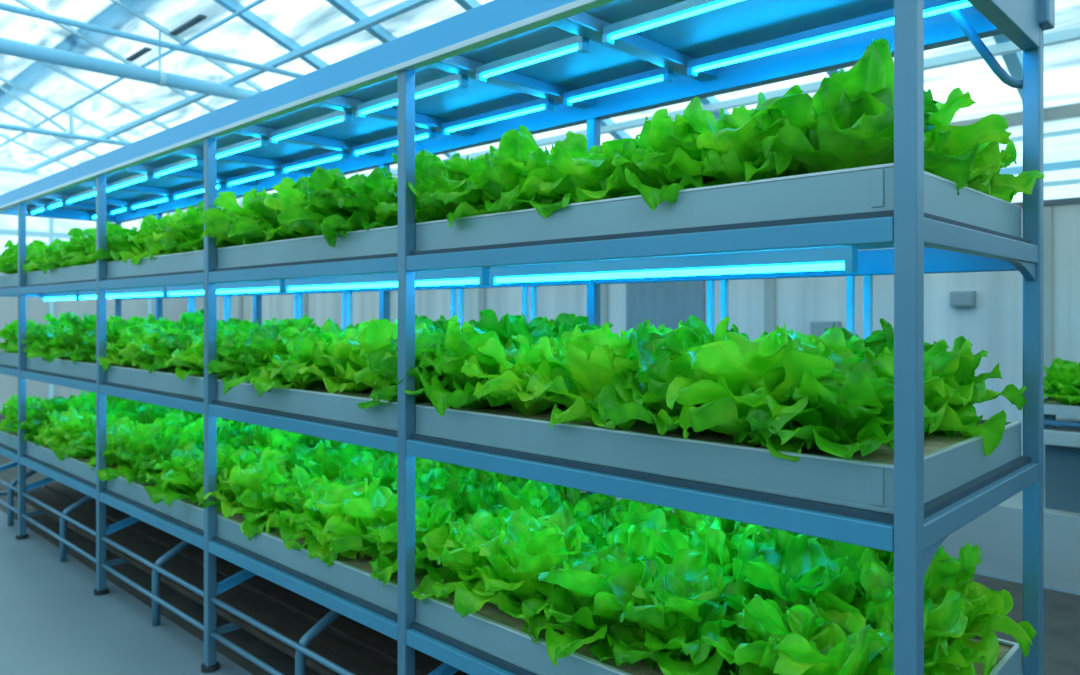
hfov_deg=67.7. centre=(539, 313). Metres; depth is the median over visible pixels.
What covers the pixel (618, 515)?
lettuce
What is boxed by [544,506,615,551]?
lettuce
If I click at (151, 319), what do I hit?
lettuce
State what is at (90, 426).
lettuce
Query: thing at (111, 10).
beam
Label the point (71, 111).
trim
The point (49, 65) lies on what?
beam
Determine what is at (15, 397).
lettuce
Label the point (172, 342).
lettuce
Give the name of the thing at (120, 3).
beam
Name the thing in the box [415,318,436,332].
lettuce
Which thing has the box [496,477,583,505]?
lettuce
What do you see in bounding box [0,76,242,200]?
beam
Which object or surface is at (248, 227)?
lettuce
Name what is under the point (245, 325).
lettuce
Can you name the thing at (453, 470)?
lettuce
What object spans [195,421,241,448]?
lettuce
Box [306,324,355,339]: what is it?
lettuce
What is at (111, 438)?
lettuce
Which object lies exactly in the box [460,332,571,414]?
lettuce
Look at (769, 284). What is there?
trim
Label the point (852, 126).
lettuce
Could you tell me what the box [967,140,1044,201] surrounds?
lettuce
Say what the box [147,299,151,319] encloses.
trim
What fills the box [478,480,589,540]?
lettuce
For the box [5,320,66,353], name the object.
lettuce
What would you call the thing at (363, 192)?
lettuce
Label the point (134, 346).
lettuce
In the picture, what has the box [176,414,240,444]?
lettuce
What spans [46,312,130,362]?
lettuce
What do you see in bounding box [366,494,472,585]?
lettuce
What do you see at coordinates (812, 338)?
lettuce
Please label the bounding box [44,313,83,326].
lettuce
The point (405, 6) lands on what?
beam
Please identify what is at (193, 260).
tray
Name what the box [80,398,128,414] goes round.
lettuce
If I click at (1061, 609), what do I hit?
floor strip
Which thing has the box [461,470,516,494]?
lettuce
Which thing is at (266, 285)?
light
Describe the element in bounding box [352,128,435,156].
light
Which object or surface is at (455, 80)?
light
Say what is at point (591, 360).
lettuce
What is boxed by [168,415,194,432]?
lettuce
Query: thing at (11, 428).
lettuce
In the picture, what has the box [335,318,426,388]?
lettuce
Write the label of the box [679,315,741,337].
lettuce
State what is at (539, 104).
light
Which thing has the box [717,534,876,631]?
lettuce
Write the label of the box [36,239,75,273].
lettuce
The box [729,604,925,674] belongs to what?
lettuce
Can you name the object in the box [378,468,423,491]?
lettuce
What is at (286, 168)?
light
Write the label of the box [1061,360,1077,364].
lettuce
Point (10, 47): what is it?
pipe
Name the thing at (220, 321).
lettuce
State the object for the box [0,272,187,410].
wall
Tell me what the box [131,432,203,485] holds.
lettuce
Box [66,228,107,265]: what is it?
lettuce
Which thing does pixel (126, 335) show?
lettuce
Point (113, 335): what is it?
lettuce
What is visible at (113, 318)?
lettuce
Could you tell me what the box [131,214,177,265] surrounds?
lettuce
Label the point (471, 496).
lettuce
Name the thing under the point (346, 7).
trim
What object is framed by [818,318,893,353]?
lettuce
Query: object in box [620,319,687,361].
lettuce
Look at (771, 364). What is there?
lettuce
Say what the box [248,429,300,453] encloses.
lettuce
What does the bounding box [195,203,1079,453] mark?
wall
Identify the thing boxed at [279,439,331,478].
lettuce
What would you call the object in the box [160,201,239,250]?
lettuce
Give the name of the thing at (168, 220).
lettuce
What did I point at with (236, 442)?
lettuce
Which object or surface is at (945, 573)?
lettuce
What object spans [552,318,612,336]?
lettuce
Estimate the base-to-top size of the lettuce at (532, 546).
0.318 m
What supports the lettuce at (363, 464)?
in the tray at (349, 575)
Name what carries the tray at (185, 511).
on the rack
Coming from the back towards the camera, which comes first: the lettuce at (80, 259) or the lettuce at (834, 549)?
the lettuce at (80, 259)
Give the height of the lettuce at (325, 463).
0.368 m
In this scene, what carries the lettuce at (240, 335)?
on the tray at (161, 379)
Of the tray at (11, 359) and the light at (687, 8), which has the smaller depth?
the light at (687, 8)
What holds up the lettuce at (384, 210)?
on the tray at (384, 240)
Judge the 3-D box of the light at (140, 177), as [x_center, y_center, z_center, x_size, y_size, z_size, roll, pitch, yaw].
[-2.449,-0.774,4.774,0.706,0.048,0.032,0,0,44]
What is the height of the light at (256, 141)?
0.048 m
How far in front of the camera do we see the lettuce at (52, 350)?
4.95 m
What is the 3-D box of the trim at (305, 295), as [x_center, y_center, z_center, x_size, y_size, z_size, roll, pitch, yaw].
[-3.390,0.405,11.633,0.090,2.190,0.030,0,0,44]
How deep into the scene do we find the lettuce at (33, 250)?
5.31 m
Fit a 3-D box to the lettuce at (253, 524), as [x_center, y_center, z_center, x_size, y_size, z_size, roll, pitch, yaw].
[-1.012,0.779,3.270,0.398,0.224,0.395,0,0,-36]
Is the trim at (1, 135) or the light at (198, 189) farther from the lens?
the trim at (1, 135)
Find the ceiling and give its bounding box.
[0,0,1079,215]
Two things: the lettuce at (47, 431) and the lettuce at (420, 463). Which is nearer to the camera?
the lettuce at (420, 463)
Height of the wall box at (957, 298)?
0.110 m
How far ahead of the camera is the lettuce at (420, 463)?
3.37 m
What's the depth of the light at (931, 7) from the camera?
2.26 m
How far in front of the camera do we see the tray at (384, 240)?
2.88 m
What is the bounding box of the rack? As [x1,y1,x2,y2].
[0,0,1054,674]
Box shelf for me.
[1044,418,1079,447]
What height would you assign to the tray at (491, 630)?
0.088 m
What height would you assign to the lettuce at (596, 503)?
0.283 m
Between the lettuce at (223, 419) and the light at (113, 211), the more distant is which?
the light at (113, 211)
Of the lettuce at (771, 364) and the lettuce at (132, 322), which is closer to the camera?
the lettuce at (771, 364)
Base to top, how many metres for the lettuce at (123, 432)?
0.294 m
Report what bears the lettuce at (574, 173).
on the tray at (867, 188)
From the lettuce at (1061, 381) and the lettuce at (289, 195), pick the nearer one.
the lettuce at (289, 195)
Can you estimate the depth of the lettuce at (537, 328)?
2.60 m
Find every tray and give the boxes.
[0,273,17,286]
[0,351,26,366]
[0,353,17,365]
[0,430,17,449]
[26,264,95,284]
[26,355,117,379]
[26,440,116,483]
[106,250,203,277]
[106,365,225,397]
[106,475,221,529]
[216,225,489,269]
[216,379,430,430]
[216,513,423,613]
[415,163,1020,250]
[415,402,1020,513]
[415,591,1020,674]
[1044,397,1079,416]
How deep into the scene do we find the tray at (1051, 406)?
4.41 m
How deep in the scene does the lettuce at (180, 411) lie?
4.98 m
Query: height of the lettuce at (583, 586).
0.264 m
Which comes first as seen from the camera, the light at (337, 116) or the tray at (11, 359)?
the light at (337, 116)
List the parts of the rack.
rail, rail, post, bent leg, head rail, rail, rail, bent leg, post, post, rail, rail, post, bent leg, board, post, rail, board, post, rail, head rail, bent leg, post, post, head rail, post, post, head rail, post, head plate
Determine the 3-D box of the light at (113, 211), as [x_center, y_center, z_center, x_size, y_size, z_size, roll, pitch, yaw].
[-3.138,-0.774,6.016,0.350,0.048,0.032,0,0,44]
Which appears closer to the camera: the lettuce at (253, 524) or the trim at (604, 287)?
the lettuce at (253, 524)
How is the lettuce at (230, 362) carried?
on the tray at (319, 402)
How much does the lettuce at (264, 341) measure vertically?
0.315 m
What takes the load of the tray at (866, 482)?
on the rack
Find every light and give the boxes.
[30,206,48,214]
[42,291,77,300]
[47,200,66,209]
[66,188,95,204]
[78,286,165,299]
[91,211,110,219]
[106,173,152,192]
[110,206,130,214]
[130,195,172,209]
[152,157,202,178]
[166,279,284,296]
[173,182,224,199]
[217,137,267,157]
[226,168,279,186]
[270,110,351,143]
[282,151,348,173]
[285,268,488,292]
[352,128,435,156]
[356,74,467,118]
[442,98,553,135]
[476,35,588,82]
[490,246,857,285]
[563,67,672,106]
[602,0,742,45]
[687,0,971,77]
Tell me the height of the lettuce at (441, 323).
0.314 m
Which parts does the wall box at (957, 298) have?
lid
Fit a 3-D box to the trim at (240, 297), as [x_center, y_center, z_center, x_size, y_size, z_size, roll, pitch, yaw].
[-4.834,0.405,13.017,0.090,2.190,0.030,0,0,44]
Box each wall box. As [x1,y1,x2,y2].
[810,321,840,337]
[950,291,975,306]
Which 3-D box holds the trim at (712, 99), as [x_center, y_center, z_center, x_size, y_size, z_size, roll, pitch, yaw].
[-0.337,-2.496,4.413,0.076,2.412,6.200,0,0,44]
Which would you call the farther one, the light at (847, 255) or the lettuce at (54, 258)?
the lettuce at (54, 258)
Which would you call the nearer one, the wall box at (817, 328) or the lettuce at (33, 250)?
the lettuce at (33, 250)
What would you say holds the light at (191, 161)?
attached to the rack
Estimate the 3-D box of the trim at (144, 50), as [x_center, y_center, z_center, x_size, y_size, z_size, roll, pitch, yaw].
[-3.885,-2.509,7.793,0.500,0.018,0.060,0,0,44]
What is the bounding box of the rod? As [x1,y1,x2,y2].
[0,3,303,77]
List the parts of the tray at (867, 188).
corner plate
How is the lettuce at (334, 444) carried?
in the tray at (185, 511)
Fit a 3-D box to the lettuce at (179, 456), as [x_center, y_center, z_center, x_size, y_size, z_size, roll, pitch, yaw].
[-1.694,0.751,3.865,0.425,0.263,0.420,0,0,20]
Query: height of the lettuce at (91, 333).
0.252 m
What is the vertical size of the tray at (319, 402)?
0.088 m
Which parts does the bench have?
panel, leg, rail, panel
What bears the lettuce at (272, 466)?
in the tray at (349, 575)
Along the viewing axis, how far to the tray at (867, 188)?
1.77 m
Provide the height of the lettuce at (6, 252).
0.280 m
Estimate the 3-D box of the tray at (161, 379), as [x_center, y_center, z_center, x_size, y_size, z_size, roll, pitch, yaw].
[-1.565,0.322,4.171,1.326,0.088,0.847,0,0,44]
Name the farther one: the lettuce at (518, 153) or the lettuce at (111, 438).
the lettuce at (111, 438)
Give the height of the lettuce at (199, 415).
0.357 m
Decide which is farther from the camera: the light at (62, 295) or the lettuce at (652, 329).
the light at (62, 295)
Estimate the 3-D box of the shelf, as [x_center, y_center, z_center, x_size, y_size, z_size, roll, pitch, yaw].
[4.283,0.684,3.482,3.640,0.080,0.680,0,0,44]
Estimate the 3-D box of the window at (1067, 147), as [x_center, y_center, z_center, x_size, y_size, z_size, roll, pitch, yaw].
[0.316,-1.027,8.129,18.200,0.650,0.120,0,0,44]
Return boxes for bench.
[941,414,1079,591]
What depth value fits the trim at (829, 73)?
5.35 m
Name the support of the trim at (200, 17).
attached to the ceiling
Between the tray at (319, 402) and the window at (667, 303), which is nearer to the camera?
the tray at (319, 402)
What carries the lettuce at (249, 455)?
in the tray at (185, 511)
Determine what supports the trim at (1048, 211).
attached to the wall at (994, 326)
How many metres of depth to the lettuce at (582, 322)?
2.63 m
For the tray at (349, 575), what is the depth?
2.83 m
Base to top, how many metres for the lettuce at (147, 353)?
0.235 m
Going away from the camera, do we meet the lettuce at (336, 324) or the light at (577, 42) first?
the light at (577, 42)
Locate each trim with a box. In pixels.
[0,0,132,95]
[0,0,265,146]
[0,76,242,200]
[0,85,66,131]
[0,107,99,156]
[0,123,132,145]
[0,133,174,214]
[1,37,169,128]
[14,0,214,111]
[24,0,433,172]
[69,107,73,133]
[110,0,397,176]
[126,47,151,60]
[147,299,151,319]
[170,14,206,35]
[214,0,460,157]
[239,296,242,320]
[304,294,307,316]
[326,0,547,161]
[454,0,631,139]
[478,288,485,320]
[601,284,607,325]
[700,96,730,120]
[764,279,775,332]
[826,68,845,76]
[993,34,1022,101]
[1044,207,1052,488]
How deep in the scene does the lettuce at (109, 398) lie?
6.09 m
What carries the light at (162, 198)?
attached to the rack
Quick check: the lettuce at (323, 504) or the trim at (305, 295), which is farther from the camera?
the trim at (305, 295)
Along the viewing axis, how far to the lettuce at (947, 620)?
1.82 m
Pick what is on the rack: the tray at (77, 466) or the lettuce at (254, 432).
the tray at (77, 466)
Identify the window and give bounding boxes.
[0,154,141,398]
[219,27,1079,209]
[626,281,704,331]
[950,101,1079,207]
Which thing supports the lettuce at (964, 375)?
on the tray at (866, 482)
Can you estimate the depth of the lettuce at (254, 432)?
3.93 m
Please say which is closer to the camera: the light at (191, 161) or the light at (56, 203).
the light at (191, 161)
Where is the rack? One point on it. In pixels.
(238, 584)
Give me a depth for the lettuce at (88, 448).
4.61 m
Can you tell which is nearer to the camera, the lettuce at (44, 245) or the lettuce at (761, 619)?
the lettuce at (761, 619)
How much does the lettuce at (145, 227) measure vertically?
0.295 m
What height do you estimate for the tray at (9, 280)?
0.088 m
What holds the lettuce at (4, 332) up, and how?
on the tray at (11, 359)
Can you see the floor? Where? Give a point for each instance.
(53, 622)
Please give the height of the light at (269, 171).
0.048 m
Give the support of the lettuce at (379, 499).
in the tray at (349, 575)
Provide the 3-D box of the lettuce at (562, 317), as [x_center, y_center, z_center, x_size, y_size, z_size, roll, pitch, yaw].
[0.011,0.152,2.994,0.429,0.309,0.439,0,0,2]
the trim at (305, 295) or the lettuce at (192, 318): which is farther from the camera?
the trim at (305, 295)
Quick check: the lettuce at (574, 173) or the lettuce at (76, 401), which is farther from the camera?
the lettuce at (76, 401)
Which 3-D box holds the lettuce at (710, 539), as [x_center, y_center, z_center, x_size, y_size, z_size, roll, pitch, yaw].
[0.532,0.714,2.208,0.408,0.315,0.410,0,0,42]
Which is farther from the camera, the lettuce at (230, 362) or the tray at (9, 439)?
the tray at (9, 439)
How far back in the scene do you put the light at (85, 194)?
5.33 m
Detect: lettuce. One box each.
[0,240,45,272]
[0,241,26,274]
[0,319,34,352]
[0,394,41,431]
[0,395,43,433]
[2,321,51,353]
[3,401,43,433]
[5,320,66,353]
[18,398,80,446]
[21,324,62,352]
[22,238,56,273]
[26,323,73,360]
[29,241,69,268]
[33,406,87,446]
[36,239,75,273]
[42,406,95,460]
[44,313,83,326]
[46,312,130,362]
[47,395,74,401]
[49,326,74,353]
[57,413,116,458]
[58,228,91,267]
[64,390,95,408]
[64,421,117,465]
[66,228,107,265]
[68,321,136,364]
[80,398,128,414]
[80,400,115,413]
[85,220,140,261]
[86,318,141,362]
[86,417,164,469]
[94,221,144,261]
[97,327,142,371]
[97,421,163,480]
[106,395,120,404]
[106,405,140,421]
[106,424,181,484]
[108,315,127,325]
[113,399,144,413]
[116,322,184,369]
[119,220,164,262]
[127,314,168,323]
[127,318,147,327]
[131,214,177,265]
[131,326,200,373]
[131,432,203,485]
[135,402,187,424]
[142,312,189,328]
[144,207,221,255]
[144,439,203,503]
[149,409,192,435]
[150,321,223,371]
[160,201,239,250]
[161,308,203,330]
[161,444,232,506]
[163,328,235,380]
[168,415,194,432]
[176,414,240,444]
[179,410,196,420]
[189,446,272,507]
[191,209,238,247]
[193,412,222,420]
[195,323,265,378]
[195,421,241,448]
[196,446,295,518]
[201,188,273,244]
[205,324,283,382]
[217,319,254,331]
[220,425,260,450]
[222,314,329,394]
[222,318,240,324]
[222,418,239,433]
[228,192,296,241]
[232,422,306,450]
[234,319,272,332]
[235,476,310,540]
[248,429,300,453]
[250,327,337,396]
[261,176,346,240]
[264,464,358,542]
[270,317,297,328]
[277,166,391,246]
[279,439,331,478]
[284,478,373,566]
[287,318,371,393]
[300,434,317,447]
[303,440,378,483]
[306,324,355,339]
[308,437,341,447]
[316,167,397,238]
[321,477,435,577]
[334,451,415,493]
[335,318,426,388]
[335,323,360,331]
[357,328,449,410]
[357,449,392,454]
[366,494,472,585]
[373,450,397,457]
[374,149,448,222]
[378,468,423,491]
[411,512,510,601]
[415,314,475,334]
[415,316,548,415]
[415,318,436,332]
[415,457,443,473]
[415,466,478,516]
[417,145,497,222]
[429,325,462,340]
[435,461,485,486]
[443,475,520,520]
[446,125,563,226]
[454,501,598,632]
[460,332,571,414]
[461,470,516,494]
[473,309,553,348]
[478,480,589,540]
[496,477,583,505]
[511,131,640,217]
[521,544,654,668]
[522,322,654,430]
[543,313,575,338]
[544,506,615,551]
[549,487,629,531]
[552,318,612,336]
[557,316,601,342]
[585,323,713,435]
[590,548,742,674]
[594,503,672,563]
[599,108,730,210]
[607,499,685,527]
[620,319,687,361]
[621,191,638,196]
[655,316,834,461]
[655,505,775,548]
[656,518,781,590]
[657,324,671,331]
[660,84,814,182]
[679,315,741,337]
[699,324,748,345]
[699,594,848,674]
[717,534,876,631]
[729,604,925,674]
[731,345,937,459]
[732,523,825,556]
[750,38,978,194]
[753,331,818,342]
[787,331,875,358]
[795,533,954,639]
[810,327,1005,455]
[815,562,975,674]
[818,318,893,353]
[860,542,1037,674]
[874,336,1026,436]
[924,87,1011,186]
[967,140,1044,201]
[1044,358,1079,405]
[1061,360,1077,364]
[1068,395,1079,405]
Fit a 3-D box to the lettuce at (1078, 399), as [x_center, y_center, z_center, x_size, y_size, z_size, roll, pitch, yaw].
[3.149,0.391,4.343,0.458,0.285,0.467,0,0,-45]
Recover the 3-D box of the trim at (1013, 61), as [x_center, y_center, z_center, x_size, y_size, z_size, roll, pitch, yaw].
[1.107,-2.496,3.029,0.076,2.412,6.200,0,0,44]
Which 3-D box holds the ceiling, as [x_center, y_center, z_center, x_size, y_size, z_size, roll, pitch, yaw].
[-3.365,-2.533,4.289,18.200,2.362,10.600,0,0,44]
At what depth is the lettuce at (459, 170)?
2.36 m
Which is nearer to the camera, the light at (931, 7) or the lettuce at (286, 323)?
the light at (931, 7)
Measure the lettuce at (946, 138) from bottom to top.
0.267 m
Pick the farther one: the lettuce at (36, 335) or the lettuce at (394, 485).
the lettuce at (36, 335)
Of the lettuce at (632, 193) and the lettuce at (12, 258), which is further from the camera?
the lettuce at (12, 258)
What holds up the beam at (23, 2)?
attached to the ceiling
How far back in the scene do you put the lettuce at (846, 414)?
1.58 m
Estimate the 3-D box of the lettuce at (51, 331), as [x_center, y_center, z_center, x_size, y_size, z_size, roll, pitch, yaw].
[-3.072,0.184,5.233,0.447,0.256,0.441,0,0,-34]
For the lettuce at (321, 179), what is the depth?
2.78 m
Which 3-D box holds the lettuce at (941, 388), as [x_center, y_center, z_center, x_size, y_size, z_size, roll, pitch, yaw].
[0.834,0.179,1.923,0.457,0.294,0.410,0,0,-19]
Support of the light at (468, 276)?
attached to the rack
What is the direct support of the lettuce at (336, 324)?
on the tray at (161, 379)
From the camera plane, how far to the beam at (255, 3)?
7.45 m
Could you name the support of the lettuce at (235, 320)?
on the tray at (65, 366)
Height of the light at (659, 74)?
0.048 m
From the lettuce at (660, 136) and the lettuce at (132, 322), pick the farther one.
the lettuce at (132, 322)
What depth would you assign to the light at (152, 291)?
4.95 m
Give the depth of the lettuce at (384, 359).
2.52 m
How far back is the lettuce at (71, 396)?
6.14 m
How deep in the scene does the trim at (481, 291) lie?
8.99 m
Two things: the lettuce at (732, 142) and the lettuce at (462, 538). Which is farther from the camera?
the lettuce at (462, 538)
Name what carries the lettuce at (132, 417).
in the tray at (77, 466)
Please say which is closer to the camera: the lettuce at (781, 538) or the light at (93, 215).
the lettuce at (781, 538)
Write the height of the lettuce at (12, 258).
0.271 m
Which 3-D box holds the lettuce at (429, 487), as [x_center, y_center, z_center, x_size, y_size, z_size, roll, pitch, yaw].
[-0.359,0.714,3.015,0.464,0.304,0.396,-1,0,-11]
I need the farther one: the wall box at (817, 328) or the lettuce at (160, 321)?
the wall box at (817, 328)
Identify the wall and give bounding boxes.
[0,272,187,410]
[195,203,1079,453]
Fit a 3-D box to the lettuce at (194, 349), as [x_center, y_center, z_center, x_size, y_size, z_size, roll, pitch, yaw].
[-1.518,0.183,3.691,0.379,0.234,0.353,0,0,-23]
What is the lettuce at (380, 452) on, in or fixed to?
in the tray at (349, 575)
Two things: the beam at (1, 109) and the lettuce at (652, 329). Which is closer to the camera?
the lettuce at (652, 329)
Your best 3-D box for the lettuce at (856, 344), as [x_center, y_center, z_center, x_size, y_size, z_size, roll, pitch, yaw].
[0.676,0.185,1.986,0.445,0.279,0.455,0,0,38]
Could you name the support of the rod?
attached to the ceiling
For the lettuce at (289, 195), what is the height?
0.292 m
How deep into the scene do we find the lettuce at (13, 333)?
5.68 m
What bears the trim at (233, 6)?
attached to the ceiling
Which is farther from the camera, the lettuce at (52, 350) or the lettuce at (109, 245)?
the lettuce at (52, 350)
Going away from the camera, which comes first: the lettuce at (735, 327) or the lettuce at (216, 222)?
the lettuce at (735, 327)
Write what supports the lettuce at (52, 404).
in the tray at (77, 466)
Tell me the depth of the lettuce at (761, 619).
1.75 m
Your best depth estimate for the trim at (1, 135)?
11.60 m
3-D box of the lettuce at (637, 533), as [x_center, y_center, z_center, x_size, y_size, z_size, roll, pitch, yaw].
[0.331,0.738,2.369,0.407,0.296,0.412,0,0,15]
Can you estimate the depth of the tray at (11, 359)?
5.67 m
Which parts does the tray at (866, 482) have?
corner plate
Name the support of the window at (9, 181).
in the wall at (36, 309)
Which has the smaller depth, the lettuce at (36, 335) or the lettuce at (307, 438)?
the lettuce at (307, 438)
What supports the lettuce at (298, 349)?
on the tray at (319, 402)
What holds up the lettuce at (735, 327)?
on the tray at (866, 482)
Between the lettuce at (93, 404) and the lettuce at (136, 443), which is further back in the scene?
the lettuce at (93, 404)
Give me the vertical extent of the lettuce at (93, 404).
0.297 m
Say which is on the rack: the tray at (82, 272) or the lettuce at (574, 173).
the tray at (82, 272)
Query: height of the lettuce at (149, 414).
0.345 m
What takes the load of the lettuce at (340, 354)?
on the tray at (319, 402)
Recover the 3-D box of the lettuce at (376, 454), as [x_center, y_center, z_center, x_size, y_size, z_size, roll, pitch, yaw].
[-0.630,0.727,3.697,0.408,0.288,0.367,0,0,4]
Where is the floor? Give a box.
[0,414,1079,674]
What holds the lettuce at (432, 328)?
on the tray at (319, 402)
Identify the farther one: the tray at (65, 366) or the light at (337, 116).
the tray at (65, 366)
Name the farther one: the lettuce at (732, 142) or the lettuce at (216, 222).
the lettuce at (216, 222)
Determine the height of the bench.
0.944 m
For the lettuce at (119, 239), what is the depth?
4.24 m
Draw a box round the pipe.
[0,30,259,100]
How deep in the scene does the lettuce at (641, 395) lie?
1.88 m
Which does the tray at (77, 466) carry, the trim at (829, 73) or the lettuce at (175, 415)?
the lettuce at (175, 415)
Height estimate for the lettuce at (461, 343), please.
0.292 m
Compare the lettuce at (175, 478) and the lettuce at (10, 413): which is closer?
the lettuce at (175, 478)
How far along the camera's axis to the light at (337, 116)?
3.32 m
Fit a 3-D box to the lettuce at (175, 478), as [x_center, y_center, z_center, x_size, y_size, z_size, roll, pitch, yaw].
[-1.528,0.730,3.700,0.412,0.278,0.387,0,0,-8]
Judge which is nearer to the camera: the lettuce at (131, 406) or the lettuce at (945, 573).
the lettuce at (945, 573)
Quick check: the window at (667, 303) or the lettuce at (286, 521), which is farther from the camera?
the window at (667, 303)
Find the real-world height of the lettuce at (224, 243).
0.228 m
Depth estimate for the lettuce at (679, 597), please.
1.92 m
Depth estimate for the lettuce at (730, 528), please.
2.52 m
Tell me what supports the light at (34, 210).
attached to the rack
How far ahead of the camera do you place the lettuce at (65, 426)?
4.92 m
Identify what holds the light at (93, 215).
attached to the rack
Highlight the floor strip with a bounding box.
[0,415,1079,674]
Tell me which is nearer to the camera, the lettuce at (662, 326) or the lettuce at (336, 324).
the lettuce at (662, 326)
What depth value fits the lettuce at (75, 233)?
4.74 m

